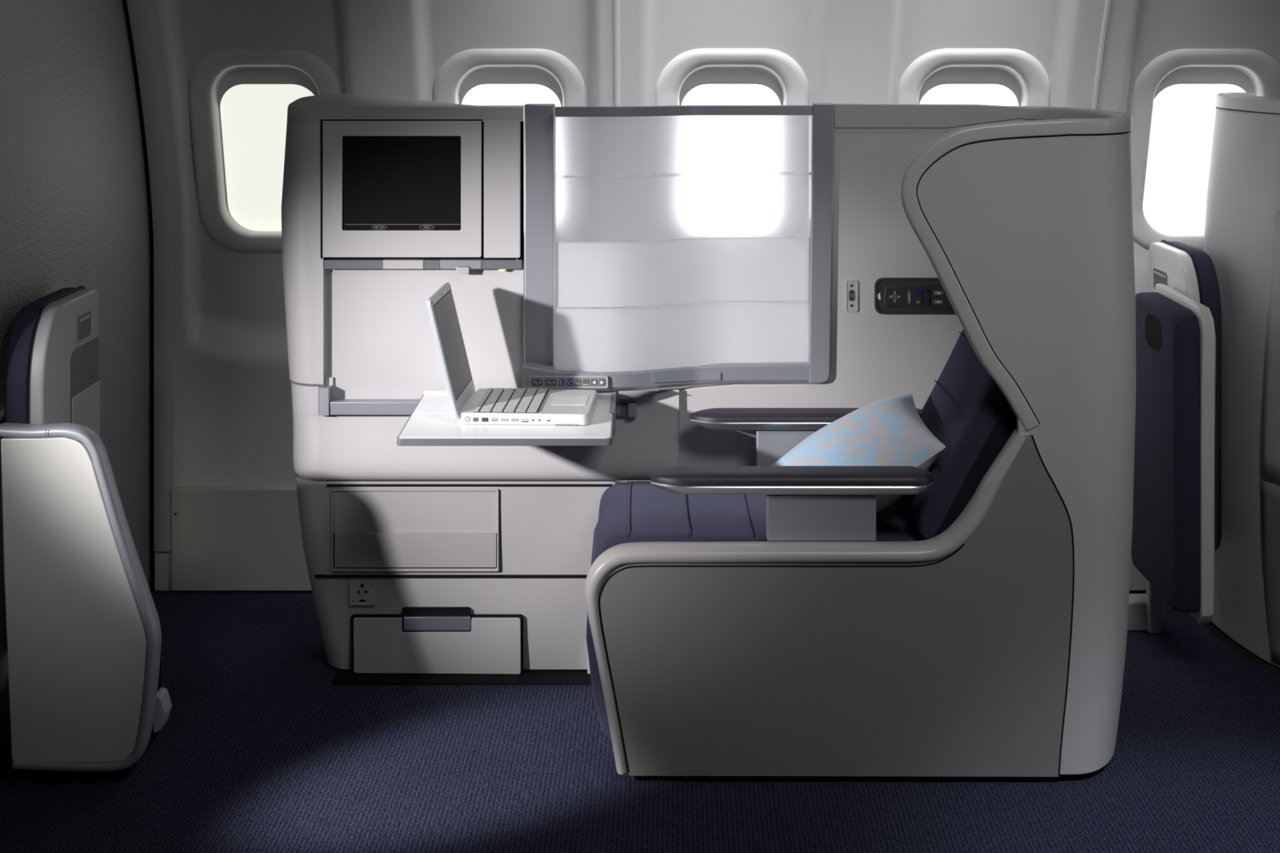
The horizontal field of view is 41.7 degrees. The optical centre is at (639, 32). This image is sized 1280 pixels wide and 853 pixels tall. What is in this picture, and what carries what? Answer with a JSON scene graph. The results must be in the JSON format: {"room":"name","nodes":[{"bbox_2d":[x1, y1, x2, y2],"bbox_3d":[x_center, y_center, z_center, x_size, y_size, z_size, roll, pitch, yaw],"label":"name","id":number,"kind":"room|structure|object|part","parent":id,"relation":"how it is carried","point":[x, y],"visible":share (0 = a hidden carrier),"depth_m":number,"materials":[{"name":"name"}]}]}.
{"room":"aircraft cabin","nodes":[
{"label":"aircraft cabin","id":0,"kind":"room"},
{"bbox_2d":[0,0,149,759],"bbox_3d":[-1.353,0.470,3.993,0.037,2.100,1.215,0,0,0],"label":"wall","id":1,"kind":"structure","parent":0,"point":[73,205],"depth_m":4.05,"materials":[{"name":"grey plastic"}]},
{"bbox_2d":[122,0,154,591],"bbox_3d":[-1.329,0.480,4.296,0.013,2.080,0.561,0,0,0],"label":"trim","id":2,"kind":"structure","parent":1,"relation":"attached to","point":[124,2],"depth_m":4.57,"materials":[{"name":"grey plastic"}]},
{"bbox_2d":[126,0,173,551],"bbox_3d":[-1.296,0.425,4.291,0.052,1.970,0.571,0,0,0],"label":"trim","id":3,"kind":"structure","parent":1,"relation":"attached to","point":[138,10],"depth_m":4.56,"materials":[{"name":"grey plastic"}]},
{"bbox_2d":[0,590,1279,852],"bbox_3d":[0.200,1.545,2.425,6.800,0.050,4.450,0,0,0],"label":"floor","id":4,"kind":"structure","parent":0,"point":[257,749],"depth_m":3.41,"materials":[{"name":"blue carpet"}]},
{"bbox_2d":[0,408,172,778],"bbox_3d":[-1.150,1.152,3.532,0.367,0.736,0.336,0,0,0],"label":"housing","id":5,"kind":"object","parent":4,"relation":"on","point":[82,695],"visible":0.98,"depth_m":3.38,"materials":[{"name":"plastic"}]},
{"bbox_3d":[-1.320,0.799,3.544,0.040,0.031,0.313,0,0,-5],"label":"trim","id":6,"kind":"part","parent":5,"relation":"part of","materials":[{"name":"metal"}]},
{"bbox_3d":[-1.324,1.134,3.550,0.016,0.672,0.300,0,0,0],"label":"panel","id":7,"kind":"part","parent":5,"relation":"part of","materials":[{"name":"grey plastic"}]},
{"bbox_2d":[4,285,100,652],"bbox_3d":[-1.261,0.926,3.623,0.088,0.714,0.370,0,0,0],"label":"seat","id":8,"kind":"object","parent":5,"relation":"in","point":[51,371],"visible":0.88,"depth_m":3.54,"materials":[{"name":"plastic"}]},
{"bbox_2d":[281,93,679,684],"bbox_3d":[-0.385,0.837,4.086,0.955,1.367,0.348,0,0,0],"label":"console","id":9,"kind":"object","parent":4,"relation":"on","point":[427,565],"visible":0.96,"depth_m":3.96,"materials":[{"name":"plastic"}]},
{"bbox_2d":[349,579,376,605],"bbox_3d":[-0.655,1.323,3.969,0.062,0.058,0.011,0,0,0],"label":"power socket","id":10,"kind":"object","parent":9,"relation":"attached to","point":[362,592],"depth_m":3.96,"materials":[{"name":"grey plastic"}]},
{"bbox_3d":[-0.531,1.175,3.967,0.396,0.195,0.010,0,0,0],"label":"flap frame","id":11,"kind":"part","parent":9,"relation":"part of","materials":[{"name":"grey plastic"}]},
{"bbox_3d":[-0.529,1.221,3.967,0.382,0.081,0.014,0,0,0],"label":"flap panel","id":12,"kind":"part","parent":9,"relation":"part of","materials":[{"name":"grey plastic"}]},
{"bbox_3d":[-0.530,1.132,3.970,0.385,0.100,0.008,0,0,0],"label":"flap panel","id":13,"kind":"part","parent":9,"relation":"part of","materials":[{"name":"grey plastic"}]},
{"bbox_3d":[-0.507,0.724,3.984,0.462,0.312,0.004,0,0,0],"label":"recess panel","id":14,"kind":"part","parent":9,"relation":"part of","materials":[{"name":"white plastic"}]},
{"bbox_3d":[-0.478,1.447,3.967,0.395,0.132,0.014,0,0,0],"label":"drawer","id":15,"kind":"part","parent":9,"relation":"part of","materials":[{"name":"grey plastic"}]},
{"bbox_3d":[-0.478,1.394,3.964,0.158,0.032,0.012,0,0,0],"label":"drawer handle","id":16,"kind":"part","parent":9,"relation":"part of","materials":[{"name":"metal"}]},
{"bbox_3d":[-0.387,0.883,3.962,0.682,0.031,0.033,0,0,0],"label":"table rail","id":17,"kind":"part","parent":9,"relation":"part of","materials":[{"name":"metal"}]},
{"bbox_3d":[-0.325,0.370,3.966,0.086,0.323,0.016,0,0,0],"label":"door","id":18,"kind":"part","parent":9,"relation":"part of","materials":[{"name":"grey plastic"}]},
{"bbox_2d":[396,390,616,445],"bbox_3d":[-0.282,0.867,3.722,0.452,0.056,0.444,0,0,0],"label":"tray table","id":19,"kind":"object","parent":9,"relation":"attached to","point":[432,422],"visible":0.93,"depth_m":3.57,"materials":[{"name":"plastic"}]},
{"bbox_2d":[426,282,596,425],"bbox_3d":[-0.279,0.710,3.740,0.353,0.269,0.259,0,0,3],"label":"laptop","id":20,"kind":"object","parent":19,"relation":"on","point":[491,406],"visible":1,"depth_m":3.69,"materials":[{"name":"grey plastic"}]},
{"bbox_3d":[-0.420,0.704,3.747,0.071,0.258,0.257,0,0,3],"label":"lid","id":21,"kind":"part","parent":20,"relation":"part of","materials":[{"name":"silver metal"}]},
{"bbox_3d":[-0.061,0.869,3.837,0.012,0.052,0.215,0,0,0],"label":"arm","id":22,"kind":"part","parent":19,"relation":"part of","materials":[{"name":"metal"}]},
{"bbox_3d":[-0.042,0.888,3.961,0.024,0.027,0.028,0,0,0],"label":"rail","id":23,"kind":"part","parent":9,"relation":"part of","materials":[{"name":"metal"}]},
{"bbox_2d":[522,102,834,399],"bbox_3d":[0.093,0.515,3.943,0.731,0.695,0.133,0,0,0],"label":"divider","id":24,"kind":"object","parent":9,"relation":"on","point":[665,246],"visible":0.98,"depth_m":3.96,"materials":[{"name":"metal"}]},
{"bbox_3d":[-0.237,0.515,3.974,0.071,0.693,0.052,0,0,0],"label":"frame post","id":25,"kind":"part","parent":24,"relation":"part of","materials":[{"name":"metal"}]},
{"bbox_3d":[-0.166,0.807,3.882,0.182,0.028,0.011,0,0,0],"label":"control panel","id":26,"kind":"part","parent":24,"relation":"part of","materials":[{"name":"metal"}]},
{"bbox_3d":[0.071,0.802,3.951,0.700,0.064,0.087,0,0,-9],"label":"sill","id":27,"kind":"part","parent":24,"relation":"part of","materials":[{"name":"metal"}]},
{"bbox_3d":[0.102,0.717,3.953,0.611,0.153,0.045,0,0,-11],"label":"frosted panel","id":28,"kind":"part","parent":24,"relation":"part of","materials":[{"name":"white"}]},
{"bbox_3d":[0.102,0.566,3.956,0.612,0.156,0.050,0,0,-11],"label":"frosted panel","id":29,"kind":"part","parent":24,"relation":"part of","materials":[{"name":"white"}]},
{"bbox_3d":[0.102,0.413,3.961,0.612,0.155,0.050,0,0,-11],"label":"frosted panel","id":30,"kind":"part","parent":24,"relation":"part of","materials":[{"name":"white"}]},
{"bbox_3d":[0.102,0.266,3.965,0.612,0.147,0.050,0,0,-11],"label":"frosted panel","id":31,"kind":"part","parent":24,"relation":"part of","materials":[{"name":"white"}]},
{"bbox_3d":[0.103,0.183,3.950,0.612,0.024,0.070,0,0,-9],"label":"rail","id":32,"kind":"part","parent":24,"relation":"part of","materials":[{"name":"metal"}]},
{"bbox_3d":[0.429,0.498,3.981,0.059,0.660,0.038,0,0,0],"label":"frame post","id":33,"kind":"part","parent":24,"relation":"part of","materials":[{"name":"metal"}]},
{"bbox_2d":[584,102,1136,777],"bbox_3d":[0.476,0.844,3.695,1.179,1.352,0.618,0,0,0],"label":"shell","id":34,"kind":"object","parent":4,"relation":"on","point":[993,644],"visible":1,"depth_m":3.40,"materials":[{"name":"grey plastic"}]},
{"bbox_2d":[586,328,1017,740],"bbox_3d":[0.419,1.001,3.672,1.060,0.918,0.530,0,0,0],"label":"seat","id":35,"kind":"object","parent":34,"relation":"on","point":[966,410],"visible":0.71,"depth_m":3.48,"materials":[{"name":"blue fabric"}]},
{"bbox_2d":[595,480,916,559],"bbox_3d":[0.253,1.078,3.690,0.695,0.084,0.456,0,0,0],"label":"seat cushion","id":36,"kind":"object","parent":35,"relation":"on","point":[630,512],"depth_m":3.62,"materials":[{"name":"blue fabric"}]},
{"bbox_3d":[0.395,0.903,3.890,0.560,0.020,0.095,0,0,0],"label":"armrest","id":37,"kind":"part","parent":35,"relation":"part of","materials":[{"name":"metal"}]},
{"bbox_3d":[0.376,1.009,3.890,0.212,0.182,0.032,0,0,0],"label":"arm post","id":38,"kind":"part","parent":35,"relation":"part of","materials":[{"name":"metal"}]},
{"bbox_3d":[0.312,0.931,3.456,0.580,0.020,0.097,0,0,0],"label":"armrest","id":39,"kind":"part","parent":35,"relation":"part of","materials":[{"name":"metal"}]},
{"bbox_3d":[0.372,0.992,3.452,0.223,0.099,0.032,0,0,0],"label":"arm post","id":40,"kind":"part","parent":35,"relation":"part of","materials":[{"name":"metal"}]},
{"bbox_2d":[770,392,945,513],"bbox_3d":[0.464,0.933,3.680,0.350,0.226,0.347,0,0,0],"label":"pillow","id":41,"kind":"object","parent":35,"relation":"on","point":[891,431],"visible":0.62,"depth_m":3.61,"materials":[{"name":"blue fabric"}]},
{"bbox_3d":[0.731,0.820,3.690,0.342,0.551,0.436,0,0,0],"label":"backrest","id":42,"kind":"part","parent":35,"relation":"part of","materials":[{"name":"blue fabric"}]},
{"bbox_3d":[0.336,1.154,3.420,0.897,0.687,0.068,0,0,0],"label":"rolled trim","id":43,"kind":"part","parent":34,"relation":"part of","materials":[{"name":"grey plastic"}]},
{"bbox_3d":[0.390,1.160,3.413,0.974,0.690,0.035,0,0,0],"label":"panel","id":44,"kind":"part","parent":34,"relation":"part of","materials":[{"name":"grey plastic"}]},
{"bbox_3d":[0.501,0.623,3.974,0.028,0.074,0.004,0,0,0],"label":"jack plate","id":45,"kind":"part","parent":34,"relation":"part of","materials":[{"name":"grey plastic"}]},
{"bbox_2d":[848,289,854,301],"bbox_3d":[0.500,0.622,3.973,0.013,0.027,0.003,0,0,0],"label":"socket","id":46,"kind":"object","parent":34,"relation":"attached to","point":[851,292],"depth_m":3.97,"materials":[{"name":"grey plastic"}]},
{"bbox_2d":[884,282,954,311],"bbox_3d":[0.688,0.624,3.969,0.222,0.067,0.008,0,0,0],"label":"handset","id":47,"kind":"object","parent":34,"relation":"in","point":[931,295],"visible":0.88,"depth_m":3.97,"materials":[{"name":"grey plastic"}]},
{"bbox_3d":[0.761,0.487,3.700,0.592,0.639,0.608,0,0,0],"label":"rim trim","id":48,"kind":"part","parent":34,"relation":"part of","materials":[{"name":"grey plastic"}]},
{"bbox_2d":[1127,283,1215,634],"bbox_3d":[1.228,1.077,4.111,0.217,0.885,0.438,0,0,0],"label":"seat","id":49,"kind":"object","parent":4,"relation":"on","point":[1173,542],"visible":0.91,"depth_m":3.94,"materials":[{"name":"blue fabric"}]},
{"bbox_3d":[1.302,1.445,4.255,0.033,0.150,0.030,0,0,0],"label":"hinge arm","id":50,"kind":"part","parent":49,"relation":"part of"},
{"bbox_2d":[1148,240,1221,551],"bbox_3d":[1.385,0.909,4.286,0.086,0.727,0.345,0,0,0],"label":"seat back","id":51,"kind":"object","parent":49,"relation":"attached to","point":[1187,269],"visible":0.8,"depth_m":4.15,"materials":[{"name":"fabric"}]},
{"bbox_2d":[1203,92,1279,678],"bbox_3d":[1.797,0.839,4.090,0.709,1.362,0.767,0,0,0],"label":"shell","id":52,"kind":"object","parent":4,"relation":"on","point":[1242,233],"visible":0.83,"depth_m":4.08,"materials":[{"name":"grey plastic"}]},
{"bbox_3d":[1.733,0.175,3.998,0.377,0.035,0.930,0,0,-39],"label":"rim trim","id":53,"kind":"part","parent":52,"relation":"part of","materials":[{"name":"grey plastic"}]},
{"bbox_3d":[1.789,0.740,3.797,0.733,0.639,0.165,0,0,24],"label":"panel","id":54,"kind":"part","parent":52,"relation":"part of","materials":[{"name":"grey plastic"}]},
{"bbox_3d":[1.787,1.278,3.793,0.733,0.425,0.157,0,0,24],"label":"panel","id":55,"kind":"part","parent":52,"relation":"part of","materials":[{"name":"grey plastic"}]},
{"bbox_2d":[147,0,1279,590],"bbox_3d":[0.434,0.476,4.315,3.588,2.088,0.607,0,0,0],"label":"wall","id":56,"kind":"structure","parent":0,"point":[233,399],"depth_m":4.43,"materials":[{"name":"white plastic"}]},
{"bbox_2d":[172,511,178,516],"bbox_3d":[-1.257,1.303,4.549,0.016,0.016,0.006,0,0,0],"label":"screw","id":57,"kind":"structure","parent":56,"relation":"attached to","point":[175,513],"depth_m":4.55,"materials":[{"name":"grey metal"}]},
{"bbox_2d":[187,48,341,252],"bbox_3d":[-1.004,0.323,4.552,0.412,0.562,0.230,0,0,0],"label":"window","id":58,"kind":"structure","parent":56,"relation":"in","point":[239,100],"depth_m":4.57,"materials":[{"name":"white"}]},
{"bbox_3d":[-1.004,0.348,4.600,0.292,0.438,0.134,0,0,0],"label":"pane","id":59,"kind":"part","parent":58,"relation":"part of","materials":[{"name":"white"}]},
{"bbox_2d":[217,67,318,219],"bbox_3d":[-1.004,0.323,4.585,0.300,0.480,0.159,0,0,0],"label":"shade","id":60,"kind":"object","parent":58,"relation":"attached to","point":[253,103],"depth_m":4.59,"materials":[{"name":"white plastic"}]},
{"bbox_2d":[432,48,586,106],"bbox_3d":[-0.349,0.323,4.552,0.412,0.562,0.230,0,0,0],"label":"window","id":61,"kind":"structure","parent":56,"relation":"in","point":[473,77],"depth_m":4.50,"materials":[{"name":"white plastic"}]},
{"bbox_2d":[459,67,562,106],"bbox_3d":[-0.349,0.323,4.585,0.300,0.480,0.159,0,0,0],"label":"shade","id":62,"kind":"object","parent":61,"relation":"attached to","point":[481,86],"depth_m":4.54,"materials":[{"name":"white plastic"}]},
{"bbox_3d":[-0.349,0.348,4.600,0.292,0.438,0.134,0,0,0],"label":"pane","id":63,"kind":"part","parent":61,"relation":"part of","materials":[{"name":"white"}]},
{"bbox_2d":[613,0,621,480],"bbox_3d":[-0.060,0.330,4.293,0.016,1.780,0.567,0,0,0],"label":"trim","id":64,"kind":"structure","parent":56,"relation":"attached to","point":[616,2],"depth_m":4.40,"materials":[{"name":"grey plastic"}]},
{"bbox_2d":[171,486,1146,591],"bbox_3d":[0.465,1.375,4.563,3.470,0.278,0.026,0,0,0],"label":"wall panel","id":65,"kind":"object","parent":56,"relation":"attached to","point":[224,538],"depth_m":4.55,"materials":[{"name":"grey plastic"}]},
{"bbox_2d":[655,48,808,106],"bbox_3d":[0.247,0.323,4.552,0.412,0.562,0.230,0,0,0],"label":"window","id":66,"kind":"structure","parent":56,"relation":"in","point":[696,77],"depth_m":4.50,"materials":[{"name":"white plastic"}]},
{"bbox_3d":[0.247,0.348,4.600,0.292,0.438,0.134,0,0,0],"label":"pane","id":67,"kind":"part","parent":66,"relation":"part of","materials":[{"name":"white"}]},
{"bbox_2d":[680,67,782,105],"bbox_3d":[0.247,0.323,4.585,0.300,0.480,0.159,0,0,0],"label":"shade","id":68,"kind":"object","parent":66,"relation":"attached to","point":[704,86],"depth_m":4.54,"materials":[{"name":"white plastic"}]},
{"bbox_2d":[896,48,1049,106],"bbox_3d":[0.892,0.323,4.552,0.412,0.562,0.230,0,0,0],"label":"window","id":69,"kind":"structure","parent":56,"relation":"in","point":[991,77],"depth_m":4.50,"materials":[{"name":"white plastic"}]},
{"bbox_3d":[0.892,0.348,4.600,0.292,0.438,0.134,0,0,0],"label":"pane","id":70,"kind":"part","parent":69,"relation":"part of","materials":[{"name":"white"}]},
{"bbox_2d":[918,67,1021,106],"bbox_3d":[0.892,0.323,4.585,0.300,0.480,0.159,0,0,0],"label":"shade","id":71,"kind":"object","parent":69,"relation":"attached to","point":[946,86],"depth_m":4.54,"materials":[{"name":"white plastic"}]},
{"bbox_2d":[1091,0,1111,109],"bbox_3d":[1.207,0.330,4.292,0.014,1.780,0.569,0,0,0],"label":"trim","id":72,"kind":"structure","parent":56,"relation":"attached to","point":[1108,2],"depth_m":4.40,"materials":[{"name":"grey plastic"}]},
{"bbox_2d":[1128,48,1279,250],"bbox_3d":[1.522,0.323,4.552,0.412,0.562,0.230,0,0,0],"label":"window","id":73,"kind":"structure","parent":56,"relation":"in","point":[1172,109],"depth_m":4.57,"materials":[{"name":"white"}]},
{"bbox_3d":[1.522,0.348,4.600,0.292,0.438,0.134,0,0,0],"label":"pane","id":74,"kind":"part","parent":73,"relation":"part of","materials":[{"name":"white"}]},
{"bbox_2d":[1153,67,1253,99],"bbox_3d":[1.522,0.323,4.585,0.300,0.480,0.159,0,0,0],"label":"shade","id":75,"kind":"object","parent":73,"relation":"attached to","point":[1181,83],"depth_m":4.53,"materials":[{"name":"white plastic"}]}
]}

